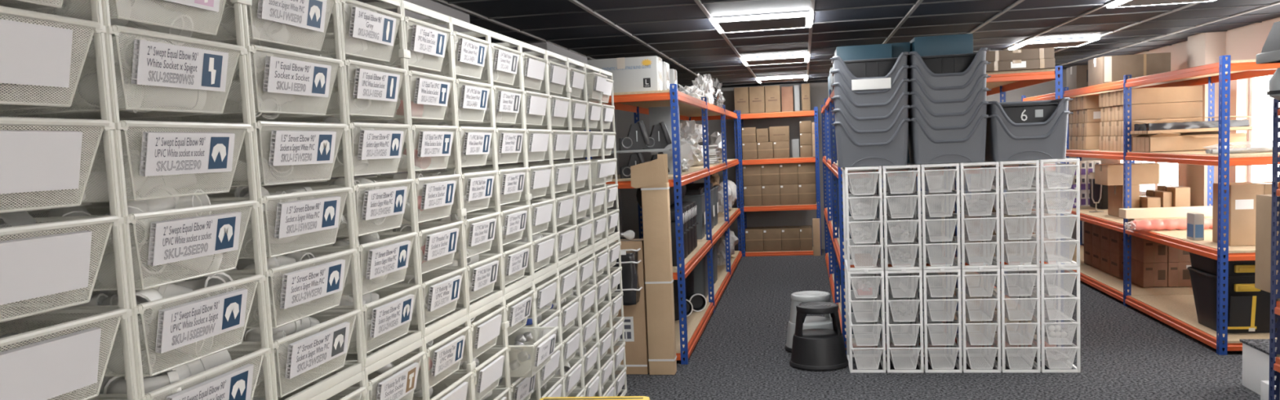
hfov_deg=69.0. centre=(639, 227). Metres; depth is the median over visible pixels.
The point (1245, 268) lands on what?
tote
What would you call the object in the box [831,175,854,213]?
carton
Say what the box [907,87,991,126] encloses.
storage bin
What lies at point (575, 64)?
frame
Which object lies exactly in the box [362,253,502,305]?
drawer
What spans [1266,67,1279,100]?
machine
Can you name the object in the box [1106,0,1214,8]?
recessed light
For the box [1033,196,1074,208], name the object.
plastic bag
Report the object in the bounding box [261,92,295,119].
pipe elbow
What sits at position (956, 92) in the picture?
storage bin
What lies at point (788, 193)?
carton
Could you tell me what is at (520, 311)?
drawer
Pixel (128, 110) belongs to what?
pipe elbow
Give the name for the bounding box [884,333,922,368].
drawer
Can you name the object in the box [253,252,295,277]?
pipe elbow
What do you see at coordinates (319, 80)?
picture
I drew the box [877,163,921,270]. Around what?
frame
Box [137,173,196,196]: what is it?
pipe elbow
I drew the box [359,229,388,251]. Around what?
pipe elbow
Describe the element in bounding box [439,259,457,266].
plug
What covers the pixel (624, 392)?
frame
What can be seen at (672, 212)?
tool case
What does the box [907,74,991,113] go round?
storage bin
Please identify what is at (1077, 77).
carton
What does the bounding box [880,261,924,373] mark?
frame
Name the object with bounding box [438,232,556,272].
drawer
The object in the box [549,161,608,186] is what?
storage bins
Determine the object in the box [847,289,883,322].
drawer
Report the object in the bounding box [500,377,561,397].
storage bins
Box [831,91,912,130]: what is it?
storage bin
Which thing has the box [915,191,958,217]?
drawer
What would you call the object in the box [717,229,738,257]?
plastic bag
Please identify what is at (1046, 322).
drawer
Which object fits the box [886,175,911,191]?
plastic bag
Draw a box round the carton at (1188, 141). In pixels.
[1133,131,1247,151]
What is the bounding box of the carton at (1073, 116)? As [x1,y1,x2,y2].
[1070,110,1085,123]
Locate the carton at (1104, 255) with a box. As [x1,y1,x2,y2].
[1100,248,1110,274]
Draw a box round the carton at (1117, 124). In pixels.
[1114,120,1122,135]
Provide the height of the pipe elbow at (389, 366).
0.103 m
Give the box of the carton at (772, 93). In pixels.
[764,85,781,112]
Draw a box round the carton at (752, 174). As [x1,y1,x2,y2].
[742,164,761,186]
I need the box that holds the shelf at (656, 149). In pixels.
[598,147,676,154]
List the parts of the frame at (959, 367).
post, post, rail, rail, post, post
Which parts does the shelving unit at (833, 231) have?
post, post, post, post, post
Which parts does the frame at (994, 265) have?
post, post, rail, rail, post, post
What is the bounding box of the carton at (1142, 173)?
[1094,162,1159,185]
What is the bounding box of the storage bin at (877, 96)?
[830,65,911,104]
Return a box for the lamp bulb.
[619,230,635,239]
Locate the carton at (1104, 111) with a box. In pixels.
[1100,106,1112,121]
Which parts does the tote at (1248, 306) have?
handle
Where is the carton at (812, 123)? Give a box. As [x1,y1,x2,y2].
[811,122,817,133]
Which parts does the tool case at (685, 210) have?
lid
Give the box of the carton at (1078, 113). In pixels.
[1075,110,1084,123]
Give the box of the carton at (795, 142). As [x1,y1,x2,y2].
[791,138,799,157]
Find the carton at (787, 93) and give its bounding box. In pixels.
[781,86,793,111]
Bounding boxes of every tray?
[684,186,702,195]
[685,182,712,189]
[685,184,707,191]
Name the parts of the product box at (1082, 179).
printed panel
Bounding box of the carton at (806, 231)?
[800,225,812,250]
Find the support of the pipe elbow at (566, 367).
in the mesh drawer
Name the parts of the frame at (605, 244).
mesh drawer, mesh drawer, mesh drawer, mesh drawer, mesh drawer, mesh drawer, rail, post, post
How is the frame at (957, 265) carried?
on the frame at (959, 367)
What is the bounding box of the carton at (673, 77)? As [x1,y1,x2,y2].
[669,68,677,88]
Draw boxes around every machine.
[619,120,650,150]
[620,151,644,178]
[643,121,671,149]
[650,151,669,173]
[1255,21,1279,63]
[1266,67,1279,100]
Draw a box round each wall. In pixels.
[0,0,622,399]
[616,69,1079,251]
[1081,17,1279,244]
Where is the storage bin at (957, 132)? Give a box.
[907,101,991,140]
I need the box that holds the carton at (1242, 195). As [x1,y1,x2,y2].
[1212,181,1279,245]
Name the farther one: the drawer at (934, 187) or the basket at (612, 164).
the drawer at (934, 187)
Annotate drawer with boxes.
[0,0,226,37]
[0,5,102,111]
[0,24,245,119]
[0,116,111,213]
[0,120,252,205]
[0,215,120,322]
[0,274,263,376]
[0,307,129,399]
[8,200,257,291]
[53,347,269,399]
[70,44,342,122]
[80,120,347,189]
[84,186,351,258]
[92,248,356,329]
[125,0,338,54]
[140,309,360,397]
[188,0,403,63]
[198,58,407,123]
[204,122,410,181]
[212,178,413,238]
[223,231,417,297]
[232,284,421,353]
[260,351,425,399]
[273,16,452,72]
[278,70,454,123]
[278,220,463,275]
[282,124,457,174]
[293,173,461,225]
[299,325,470,390]
[311,266,466,326]
[333,371,472,399]
[337,78,493,124]
[338,212,500,260]
[342,126,495,171]
[344,169,497,215]
[348,31,490,82]
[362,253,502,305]
[368,306,505,360]
[372,346,507,399]
[385,42,521,88]
[389,204,529,247]
[393,167,528,207]
[398,84,524,126]
[402,127,525,166]
[419,52,547,93]
[422,242,532,287]
[426,90,549,127]
[426,289,534,337]
[430,326,558,377]
[431,164,553,200]
[433,199,555,236]
[433,363,536,399]
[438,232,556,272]
[443,128,551,164]
[443,275,559,319]
[444,342,562,390]
[461,60,568,96]
[461,94,570,128]
[461,129,572,160]
[466,162,573,195]
[470,265,578,303]
[471,194,575,228]
[473,295,580,335]
[478,225,577,261]
[480,326,582,368]
[488,98,587,128]
[516,71,607,102]
[844,169,879,195]
[844,192,880,219]
[845,238,881,267]
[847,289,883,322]
[847,311,883,346]
[848,215,881,244]
[848,266,882,298]
[848,333,884,368]
[881,168,919,194]
[882,191,919,218]
[882,214,919,242]
[883,237,919,266]
[884,272,920,297]
[884,288,920,321]
[884,311,921,345]
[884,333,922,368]
[915,167,957,192]
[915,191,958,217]
[916,213,958,241]
[916,235,959,266]
[917,288,959,321]
[918,311,959,345]
[918,333,960,368]
[922,266,959,297]
[951,165,997,191]
[951,189,997,216]
[952,212,998,240]
[953,235,998,265]
[953,288,999,320]
[955,265,998,297]
[955,311,999,345]
[955,333,999,368]
[988,164,1037,190]
[991,187,1037,214]
[991,211,1038,239]
[991,234,1038,264]
[991,287,1038,320]
[992,310,1039,345]
[992,333,1039,368]
[993,264,1038,296]
[1026,163,1078,188]
[1026,233,1078,263]
[1026,310,1079,344]
[1026,333,1079,368]
[1027,210,1078,239]
[1028,286,1079,319]
[1029,186,1078,213]
[1031,263,1079,295]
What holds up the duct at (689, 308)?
on the shelving unit at (688, 330)
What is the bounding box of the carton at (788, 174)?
[779,163,798,184]
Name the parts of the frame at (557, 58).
rail, post, rail, post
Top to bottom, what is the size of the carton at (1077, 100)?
0.137 m
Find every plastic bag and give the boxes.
[0,84,19,93]
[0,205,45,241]
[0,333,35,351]
[677,84,704,99]
[680,120,702,147]
[680,137,697,166]
[681,158,690,172]
[688,124,709,142]
[692,73,715,104]
[692,144,706,164]
[706,78,724,111]
[710,131,724,159]
[717,178,737,206]
[717,181,733,212]
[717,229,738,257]
[717,235,733,265]
[849,177,872,192]
[852,202,872,215]
[853,226,871,239]
[854,279,874,291]
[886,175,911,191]
[888,225,910,238]
[889,248,911,262]
[889,302,911,315]
[960,199,990,211]
[991,171,1034,187]
[999,197,1030,210]
[1033,172,1071,184]
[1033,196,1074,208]
[1034,324,1071,337]
[1035,348,1071,361]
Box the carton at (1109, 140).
[1106,135,1119,151]
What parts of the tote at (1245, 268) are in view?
handle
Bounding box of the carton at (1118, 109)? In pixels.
[1115,105,1180,120]
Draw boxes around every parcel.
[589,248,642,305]
[986,47,1054,62]
[986,57,1055,71]
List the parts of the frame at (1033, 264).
post, post, rail, rail, post, post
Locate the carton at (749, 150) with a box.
[742,142,757,159]
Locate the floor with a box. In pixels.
[405,243,1260,399]
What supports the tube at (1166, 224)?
on the shelving unit at (1174, 306)
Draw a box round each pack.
[854,253,873,266]
[856,284,872,295]
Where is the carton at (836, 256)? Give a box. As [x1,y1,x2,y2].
[835,256,844,284]
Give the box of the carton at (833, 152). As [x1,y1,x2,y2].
[832,124,837,160]
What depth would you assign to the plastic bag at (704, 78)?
9.74 m
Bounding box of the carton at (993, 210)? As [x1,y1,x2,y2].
[979,196,1019,253]
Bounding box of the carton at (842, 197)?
[838,196,844,238]
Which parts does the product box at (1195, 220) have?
printed panel, printed panel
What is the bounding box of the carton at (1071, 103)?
[1068,97,1074,111]
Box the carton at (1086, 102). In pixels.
[1080,95,1101,109]
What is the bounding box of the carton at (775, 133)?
[768,125,789,142]
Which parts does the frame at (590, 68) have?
mesh drawer, mesh drawer, mesh drawer, mesh drawer, rail, mesh drawer, rail, post, post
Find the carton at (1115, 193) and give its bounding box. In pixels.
[1107,184,1139,217]
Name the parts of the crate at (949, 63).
lid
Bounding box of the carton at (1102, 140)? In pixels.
[1098,135,1113,150]
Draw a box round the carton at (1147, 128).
[1130,115,1257,134]
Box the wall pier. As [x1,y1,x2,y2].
[1186,31,1226,206]
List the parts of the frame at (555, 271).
mesh drawer, mesh drawer, rail, post, post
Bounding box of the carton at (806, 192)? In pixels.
[798,183,816,204]
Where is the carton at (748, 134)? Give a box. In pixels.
[741,127,756,142]
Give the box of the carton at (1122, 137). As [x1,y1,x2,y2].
[1120,135,1137,151]
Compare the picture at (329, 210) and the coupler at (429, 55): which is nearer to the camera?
the picture at (329, 210)
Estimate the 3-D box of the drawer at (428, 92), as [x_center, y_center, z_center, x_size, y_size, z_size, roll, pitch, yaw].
[-0.921,-0.425,3.112,0.518,0.146,0.380,-2,5,10]
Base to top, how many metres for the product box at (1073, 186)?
0.083 m
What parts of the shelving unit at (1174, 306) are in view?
post, post, post, post, post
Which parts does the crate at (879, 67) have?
lid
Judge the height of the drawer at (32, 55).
0.146 m
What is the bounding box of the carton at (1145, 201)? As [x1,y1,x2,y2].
[1139,195,1160,208]
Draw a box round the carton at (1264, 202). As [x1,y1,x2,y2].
[1254,194,1279,293]
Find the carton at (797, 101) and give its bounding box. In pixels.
[794,84,799,111]
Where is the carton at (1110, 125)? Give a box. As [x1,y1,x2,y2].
[1106,120,1115,135]
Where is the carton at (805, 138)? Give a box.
[800,133,811,145]
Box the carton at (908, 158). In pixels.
[906,139,910,163]
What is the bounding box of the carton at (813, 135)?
[812,133,817,145]
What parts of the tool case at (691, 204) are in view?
lid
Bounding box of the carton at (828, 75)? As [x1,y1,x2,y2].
[827,75,830,97]
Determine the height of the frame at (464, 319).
1.050 m
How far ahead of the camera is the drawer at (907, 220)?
6.29 m
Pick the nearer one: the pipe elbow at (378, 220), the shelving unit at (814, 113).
the pipe elbow at (378, 220)
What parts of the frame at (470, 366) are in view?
rail, mesh drawer, post, post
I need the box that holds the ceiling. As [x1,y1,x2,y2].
[431,0,1279,89]
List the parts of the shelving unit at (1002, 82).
post, post, post, post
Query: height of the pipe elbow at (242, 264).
0.069 m
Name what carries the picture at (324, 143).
attached to the frame at (348, 370)
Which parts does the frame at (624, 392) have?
mesh drawer, mesh drawer, mesh drawer, mesh drawer, mesh drawer, mesh drawer, rail, post, post, rail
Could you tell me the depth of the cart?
3.23 m
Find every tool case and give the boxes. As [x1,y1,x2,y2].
[670,204,693,254]
[670,206,689,258]
[670,208,686,258]
[670,210,680,266]
[672,202,696,251]
[676,200,698,248]
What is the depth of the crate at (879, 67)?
6.34 m
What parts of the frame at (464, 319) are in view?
rail, post, post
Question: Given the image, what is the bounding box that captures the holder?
[1088,172,1103,212]
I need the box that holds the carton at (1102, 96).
[1098,92,1106,107]
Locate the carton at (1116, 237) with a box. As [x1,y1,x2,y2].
[1110,229,1123,255]
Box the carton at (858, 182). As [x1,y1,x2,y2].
[837,182,877,224]
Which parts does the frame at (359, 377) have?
mesh drawer, post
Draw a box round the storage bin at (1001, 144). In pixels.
[985,111,1073,161]
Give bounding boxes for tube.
[1124,217,1212,231]
[1210,146,1272,153]
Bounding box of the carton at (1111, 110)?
[1107,106,1163,121]
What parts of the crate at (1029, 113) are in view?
lid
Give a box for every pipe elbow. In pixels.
[53,290,108,332]
[54,16,146,71]
[66,363,115,394]
[75,150,148,205]
[77,72,143,113]
[99,283,117,297]
[99,324,155,380]
[101,185,179,246]
[101,287,162,328]
[102,369,181,399]
[128,0,193,45]
[133,84,206,114]
[138,26,173,44]
[146,238,222,277]
[146,357,191,389]
[160,271,235,302]
[164,189,211,220]
[174,336,213,358]
[213,329,244,342]
[220,79,263,117]
[221,0,258,7]
[223,155,269,182]
[226,43,262,74]
[232,251,253,270]
[234,182,288,211]
[242,254,280,288]
[244,324,288,353]
[247,292,276,321]
[248,3,257,11]
[252,361,278,386]
[252,391,265,399]
[254,19,288,48]
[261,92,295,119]
[263,223,301,244]
[271,313,301,335]
[276,287,311,305]
[282,186,314,202]
[285,250,315,271]
[302,90,351,113]
[308,146,354,178]
[313,297,331,318]
[318,121,362,143]
[319,54,337,87]
[319,237,359,246]
[322,115,363,146]
[327,36,367,58]
[329,4,350,26]
[331,293,365,318]
[333,177,360,196]
[333,238,359,261]
[342,205,386,228]
[344,266,351,284]
[345,8,377,33]
[346,64,359,82]
[348,260,386,283]
[349,97,371,117]
[349,284,371,303]
[349,322,372,342]
[355,177,379,201]
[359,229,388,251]
[368,379,380,397]
[373,362,395,379]
[525,232,542,244]
[529,312,542,324]
[532,379,546,393]
[552,293,566,308]
[559,360,570,373]
[572,283,583,295]
[573,342,586,355]
[588,275,598,284]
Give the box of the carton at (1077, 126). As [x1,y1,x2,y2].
[1075,123,1080,136]
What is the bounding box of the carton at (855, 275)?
[850,273,900,337]
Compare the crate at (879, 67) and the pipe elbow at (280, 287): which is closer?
the pipe elbow at (280, 287)
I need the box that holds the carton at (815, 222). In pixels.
[812,217,820,255]
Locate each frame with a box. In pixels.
[0,0,139,399]
[0,0,273,399]
[40,0,364,399]
[167,0,423,368]
[233,337,427,399]
[253,0,468,337]
[256,370,367,399]
[319,16,503,313]
[329,314,473,399]
[368,295,510,399]
[378,30,533,295]
[419,40,557,279]
[426,280,539,399]
[428,267,564,399]
[459,49,577,266]
[482,57,594,257]
[488,257,585,396]
[522,63,608,248]
[535,68,619,240]
[548,248,601,396]
[573,241,615,396]
[581,235,626,396]
[841,165,884,271]
[844,262,885,373]
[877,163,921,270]
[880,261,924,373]
[913,163,960,269]
[915,260,962,373]
[949,160,999,268]
[951,259,1000,373]
[986,160,1039,267]
[986,258,1040,373]
[1023,157,1079,267]
[1024,257,1080,373]
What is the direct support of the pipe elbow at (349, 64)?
in the frame at (411, 337)
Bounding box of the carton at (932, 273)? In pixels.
[898,272,942,337]
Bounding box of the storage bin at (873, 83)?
[830,51,911,91]
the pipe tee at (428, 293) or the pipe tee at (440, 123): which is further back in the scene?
the pipe tee at (440, 123)
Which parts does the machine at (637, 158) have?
ribbed lid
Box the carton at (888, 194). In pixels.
[848,188,898,259]
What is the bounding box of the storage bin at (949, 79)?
[906,47,991,87]
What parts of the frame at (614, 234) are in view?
mesh drawer, mesh drawer, mesh drawer, mesh drawer, mesh drawer, rail, mesh drawer, post, rail, post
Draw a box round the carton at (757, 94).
[748,86,765,113]
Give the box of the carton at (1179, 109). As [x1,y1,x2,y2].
[1127,101,1202,119]
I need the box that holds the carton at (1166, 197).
[1146,189,1172,207]
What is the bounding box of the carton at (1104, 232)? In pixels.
[1100,226,1110,251]
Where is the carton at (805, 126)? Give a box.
[799,120,811,133]
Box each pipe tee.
[373,98,400,120]
[375,43,409,65]
[375,153,407,168]
[391,50,423,68]
[395,248,423,271]
[400,197,420,221]
[412,293,429,315]
[432,164,455,182]
[435,122,463,139]
[437,209,469,228]
[444,251,471,273]
[445,35,457,53]
[454,355,479,369]
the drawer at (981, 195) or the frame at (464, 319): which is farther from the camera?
the drawer at (981, 195)
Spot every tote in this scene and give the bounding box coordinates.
[1186,266,1277,333]
[1187,251,1255,275]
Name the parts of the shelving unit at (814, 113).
post, post, post, post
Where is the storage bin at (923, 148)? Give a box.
[907,114,991,164]
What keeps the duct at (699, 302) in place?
on the shelving unit at (688, 330)
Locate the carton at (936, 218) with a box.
[897,193,942,257]
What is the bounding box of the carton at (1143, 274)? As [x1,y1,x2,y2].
[1124,256,1167,287]
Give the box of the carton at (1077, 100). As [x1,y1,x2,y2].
[1074,96,1082,110]
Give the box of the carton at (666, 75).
[662,61,670,89]
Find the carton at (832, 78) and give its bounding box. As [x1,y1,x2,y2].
[831,67,833,91]
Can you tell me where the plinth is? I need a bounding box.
[1239,338,1276,399]
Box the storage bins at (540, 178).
[463,167,551,199]
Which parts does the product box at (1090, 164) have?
printed panel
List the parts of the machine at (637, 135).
ribbed lid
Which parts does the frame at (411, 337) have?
rail, rail, post, post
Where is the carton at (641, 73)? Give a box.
[587,55,663,93]
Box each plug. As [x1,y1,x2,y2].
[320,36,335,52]
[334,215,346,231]
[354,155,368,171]
[370,292,379,302]
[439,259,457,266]
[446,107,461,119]
[448,65,460,74]
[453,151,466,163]
[455,195,470,204]
[494,377,502,383]
[510,360,519,370]
[513,341,524,350]
[514,334,525,342]
[515,235,527,241]
[517,351,528,361]
[521,318,532,325]
[523,332,533,342]
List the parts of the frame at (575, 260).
mesh drawer, mesh drawer, rail, post, post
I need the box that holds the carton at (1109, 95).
[1106,91,1113,106]
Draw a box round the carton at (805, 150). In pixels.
[800,144,812,157]
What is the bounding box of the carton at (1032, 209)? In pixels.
[1022,208,1056,253]
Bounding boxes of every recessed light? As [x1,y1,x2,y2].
[711,13,812,33]
[741,54,808,66]
[755,75,807,83]
[1008,37,1099,49]
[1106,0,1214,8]
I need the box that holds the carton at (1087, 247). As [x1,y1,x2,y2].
[1084,242,1092,266]
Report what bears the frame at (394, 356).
on the floor
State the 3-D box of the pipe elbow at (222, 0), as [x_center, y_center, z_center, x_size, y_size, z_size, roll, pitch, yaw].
[-0.954,-0.572,2.261,0.134,0.072,0.074,-4,5,-20]
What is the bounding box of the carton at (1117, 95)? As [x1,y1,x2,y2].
[1113,90,1120,106]
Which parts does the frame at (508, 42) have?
rail, rail, post, post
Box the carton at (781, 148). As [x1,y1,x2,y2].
[773,141,790,158]
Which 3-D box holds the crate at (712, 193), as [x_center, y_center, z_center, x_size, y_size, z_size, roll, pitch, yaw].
[0.628,-0.197,10.057,0.350,0.430,0.400,-2,5,10]
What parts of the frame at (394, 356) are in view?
rail, post, post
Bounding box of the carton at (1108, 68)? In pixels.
[1088,52,1170,86]
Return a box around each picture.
[194,0,213,7]
[201,53,222,87]
[208,137,229,168]
[215,216,235,250]
[222,293,242,329]
[229,370,248,399]
[306,0,322,28]
[311,66,327,93]
[316,134,332,160]
[321,200,337,227]
[326,263,341,292]
[331,327,346,356]
[382,17,393,43]
[386,75,396,98]
[390,133,400,155]
[393,189,404,213]
[397,244,408,267]
[400,298,411,323]
[405,367,416,392]
[435,33,444,54]
[439,84,447,104]
[442,134,450,153]
[444,183,453,203]
[448,231,457,252]
[451,279,459,299]
[454,339,462,361]
[477,45,484,64]
[480,89,487,107]
[482,134,489,151]
[484,178,492,195]
[488,221,494,239]
[490,263,497,281]
[511,55,517,71]
[513,95,519,111]
[515,135,521,151]
[517,174,524,190]
[520,213,525,229]
[521,251,528,267]
[524,299,530,316]
[528,374,534,392]
[549,337,555,354]
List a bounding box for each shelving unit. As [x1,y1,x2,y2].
[582,83,742,364]
[737,106,822,256]
[821,88,951,354]
[902,65,1063,350]
[1021,55,1279,355]
[1268,98,1279,399]
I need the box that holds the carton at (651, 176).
[630,154,676,374]
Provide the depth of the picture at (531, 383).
4.04 m
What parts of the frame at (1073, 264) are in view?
post, post, rail, rail, post, post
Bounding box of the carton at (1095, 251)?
[1092,245,1101,270]
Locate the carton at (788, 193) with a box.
[779,183,799,204]
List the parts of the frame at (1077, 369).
post, post, rail, rail, post, post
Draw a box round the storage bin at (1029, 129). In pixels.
[986,97,1073,136]
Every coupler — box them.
[48,203,102,248]
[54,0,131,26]
[94,240,165,287]
[107,195,149,248]
[119,32,164,43]
[134,275,192,309]
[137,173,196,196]
[181,344,232,391]
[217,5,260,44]
[235,45,272,78]
[238,186,269,221]
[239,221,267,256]
[244,312,259,330]
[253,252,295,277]
[270,164,293,180]
[280,353,318,368]
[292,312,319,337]
[386,119,415,143]
[392,222,411,239]
[393,173,423,189]
[393,271,414,283]
[394,25,412,42]
[395,99,423,117]
[403,149,431,168]
[410,378,432,399]
[413,358,432,370]
[416,339,433,349]
[417,195,422,210]
[422,55,449,76]
[423,105,448,119]
[431,150,453,164]
[442,382,468,395]
[453,248,479,266]
[466,383,492,399]
[475,68,497,82]
[476,148,500,161]
[479,107,502,121]
[489,185,504,201]
[494,225,506,239]
[552,366,559,374]
[576,214,590,224]
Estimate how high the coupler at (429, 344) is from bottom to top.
0.072 m
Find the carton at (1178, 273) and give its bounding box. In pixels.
[1167,262,1191,287]
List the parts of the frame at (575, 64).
rail, mesh drawer, mesh drawer, mesh drawer, mesh drawer, mesh drawer, post, rail, post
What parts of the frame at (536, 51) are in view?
rail, rail, post, post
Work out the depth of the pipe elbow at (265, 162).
2.19 m
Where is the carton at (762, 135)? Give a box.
[755,128,768,142]
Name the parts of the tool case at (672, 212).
lid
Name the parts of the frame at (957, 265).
post, post, rail, rail, post, post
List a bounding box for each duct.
[682,298,693,316]
[686,292,706,311]
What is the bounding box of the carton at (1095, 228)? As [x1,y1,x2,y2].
[1092,224,1102,248]
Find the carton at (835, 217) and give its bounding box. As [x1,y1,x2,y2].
[834,184,839,226]
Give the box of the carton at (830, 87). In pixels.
[829,66,832,93]
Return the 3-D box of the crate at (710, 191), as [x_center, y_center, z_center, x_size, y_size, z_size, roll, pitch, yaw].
[0.547,-0.153,9.596,0.350,0.430,0.400,-2,5,10]
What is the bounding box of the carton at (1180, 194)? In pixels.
[1157,185,1190,207]
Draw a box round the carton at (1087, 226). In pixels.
[1084,222,1093,244]
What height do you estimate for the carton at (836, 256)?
0.350 m
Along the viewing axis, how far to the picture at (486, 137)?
3.54 m
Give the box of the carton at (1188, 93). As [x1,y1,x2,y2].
[1120,85,1202,105]
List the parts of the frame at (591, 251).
mesh drawer, mesh drawer, mesh drawer, mesh drawer, rail, post, mesh drawer, post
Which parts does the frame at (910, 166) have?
post, post, rail, rail, post, post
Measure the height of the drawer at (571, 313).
0.146 m
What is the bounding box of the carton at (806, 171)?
[797,162,815,183]
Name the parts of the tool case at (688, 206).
lid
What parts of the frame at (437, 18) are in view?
rail, rail, post, post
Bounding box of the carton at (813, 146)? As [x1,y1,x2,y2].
[812,145,817,156]
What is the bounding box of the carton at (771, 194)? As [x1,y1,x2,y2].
[761,184,780,205]
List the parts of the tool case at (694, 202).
lid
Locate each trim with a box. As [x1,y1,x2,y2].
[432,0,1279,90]
[1119,205,1213,218]
[1128,216,1212,226]
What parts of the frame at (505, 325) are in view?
rail, post, post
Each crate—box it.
[682,192,706,239]
[693,252,709,297]
[702,191,711,234]
[708,246,714,288]
[710,187,715,228]
[712,186,718,226]
[712,240,718,284]
[844,57,897,77]
[920,53,976,73]
[1001,102,1057,123]
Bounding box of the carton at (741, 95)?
[733,87,750,114]
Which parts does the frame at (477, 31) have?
rail, rail, post, post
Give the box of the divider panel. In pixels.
[648,106,681,173]
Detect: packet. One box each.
[704,144,718,146]
[705,146,719,149]
[705,160,719,164]
[708,151,720,153]
[709,156,720,159]
[709,159,719,161]
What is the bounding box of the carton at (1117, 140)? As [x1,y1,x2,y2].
[1113,135,1123,151]
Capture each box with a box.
[345,0,471,43]
[499,41,587,71]
[1069,184,1075,192]
[1070,200,1076,208]
[1071,161,1075,176]
[1072,176,1075,184]
[1080,160,1086,176]
[1080,176,1086,191]
[1080,191,1086,206]
[1086,160,1093,176]
[1086,176,1089,191]
[1086,191,1089,206]
[1092,160,1101,172]
[1186,212,1204,240]
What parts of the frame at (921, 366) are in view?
post, post, rail, rail, post, post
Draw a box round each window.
[1128,160,1164,195]
[1248,76,1259,182]
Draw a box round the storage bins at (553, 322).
[471,311,558,353]
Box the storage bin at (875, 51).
[834,43,892,60]
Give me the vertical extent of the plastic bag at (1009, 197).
0.087 m
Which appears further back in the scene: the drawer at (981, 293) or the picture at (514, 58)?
the drawer at (981, 293)
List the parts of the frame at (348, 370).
post, rail, post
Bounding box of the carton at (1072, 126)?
[1069,123,1075,136]
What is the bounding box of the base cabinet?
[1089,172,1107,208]
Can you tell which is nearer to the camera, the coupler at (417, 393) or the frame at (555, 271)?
the coupler at (417, 393)
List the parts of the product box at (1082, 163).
printed panel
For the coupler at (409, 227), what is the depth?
3.11 m
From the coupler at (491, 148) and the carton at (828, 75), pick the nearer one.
the coupler at (491, 148)
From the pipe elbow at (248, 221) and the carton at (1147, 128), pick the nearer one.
the pipe elbow at (248, 221)
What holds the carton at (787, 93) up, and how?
on the shelving unit at (814, 113)
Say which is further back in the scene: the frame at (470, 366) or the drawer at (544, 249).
the drawer at (544, 249)
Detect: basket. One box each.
[570,160,615,182]
[580,242,618,269]
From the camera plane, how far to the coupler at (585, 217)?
5.52 m
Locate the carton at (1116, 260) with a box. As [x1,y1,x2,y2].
[1110,252,1123,278]
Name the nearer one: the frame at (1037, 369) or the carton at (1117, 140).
the frame at (1037, 369)
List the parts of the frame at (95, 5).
mesh drawer, post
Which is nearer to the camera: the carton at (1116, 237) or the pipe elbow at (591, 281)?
the pipe elbow at (591, 281)
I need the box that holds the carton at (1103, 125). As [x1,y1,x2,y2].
[1099,121,1106,136]
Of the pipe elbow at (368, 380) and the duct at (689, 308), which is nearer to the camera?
the pipe elbow at (368, 380)
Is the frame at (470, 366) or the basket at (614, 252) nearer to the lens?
the frame at (470, 366)
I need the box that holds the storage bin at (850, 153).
[831,118,912,167]
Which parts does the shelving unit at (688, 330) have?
post, post, post, post, post, post, post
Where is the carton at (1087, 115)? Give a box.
[1081,108,1113,122]
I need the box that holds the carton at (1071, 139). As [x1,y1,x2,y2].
[1068,136,1074,149]
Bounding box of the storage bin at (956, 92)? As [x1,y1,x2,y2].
[907,60,991,100]
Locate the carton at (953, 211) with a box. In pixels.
[953,211,986,254]
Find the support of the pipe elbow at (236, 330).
in the frame at (348, 370)
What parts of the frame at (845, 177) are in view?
post, post, rail, rail, post, post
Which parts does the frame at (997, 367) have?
post, post, rail, rail, post, post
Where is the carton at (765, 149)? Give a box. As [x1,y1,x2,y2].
[757,142,773,159]
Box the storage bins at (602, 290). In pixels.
[560,275,608,306]
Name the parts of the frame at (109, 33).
post, post, post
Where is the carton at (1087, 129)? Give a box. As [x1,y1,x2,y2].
[1080,122,1099,136]
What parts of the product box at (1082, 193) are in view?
printed panel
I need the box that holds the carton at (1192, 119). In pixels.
[1121,116,1202,135]
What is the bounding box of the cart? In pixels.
[539,395,649,399]
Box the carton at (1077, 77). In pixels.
[1066,64,1088,89]
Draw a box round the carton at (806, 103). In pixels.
[800,83,810,111]
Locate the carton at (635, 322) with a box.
[576,239,648,374]
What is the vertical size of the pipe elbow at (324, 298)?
0.067 m
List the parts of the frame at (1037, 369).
post, post, rail, rail, post, post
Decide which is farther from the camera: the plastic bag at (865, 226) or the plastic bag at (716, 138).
the plastic bag at (716, 138)
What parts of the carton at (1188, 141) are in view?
panel, panel, panel, panel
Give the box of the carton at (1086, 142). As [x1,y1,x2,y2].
[1080,135,1108,149]
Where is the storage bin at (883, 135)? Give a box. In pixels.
[831,105,912,143]
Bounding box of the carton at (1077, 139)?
[1074,135,1093,149]
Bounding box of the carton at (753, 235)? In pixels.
[745,226,764,251]
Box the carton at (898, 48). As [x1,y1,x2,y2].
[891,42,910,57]
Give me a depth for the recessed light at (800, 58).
9.05 m
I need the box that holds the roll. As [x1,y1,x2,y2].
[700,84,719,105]
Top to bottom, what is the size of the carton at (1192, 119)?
0.137 m
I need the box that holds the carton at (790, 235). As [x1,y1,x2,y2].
[781,226,799,250]
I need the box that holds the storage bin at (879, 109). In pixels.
[831,78,911,117]
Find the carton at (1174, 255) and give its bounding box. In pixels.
[1167,245,1191,262]
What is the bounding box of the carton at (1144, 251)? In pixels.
[1124,234,1167,262]
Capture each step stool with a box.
[784,290,833,352]
[789,301,848,370]
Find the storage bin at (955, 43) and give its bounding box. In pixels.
[909,33,973,56]
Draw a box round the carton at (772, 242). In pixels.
[763,226,782,251]
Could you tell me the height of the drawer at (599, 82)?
0.146 m
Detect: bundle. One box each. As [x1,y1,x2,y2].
[703,173,719,186]
[1201,140,1279,153]
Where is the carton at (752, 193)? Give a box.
[743,185,762,206]
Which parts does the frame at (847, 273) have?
post, post, rail, rail, post, post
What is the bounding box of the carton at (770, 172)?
[760,164,779,185]

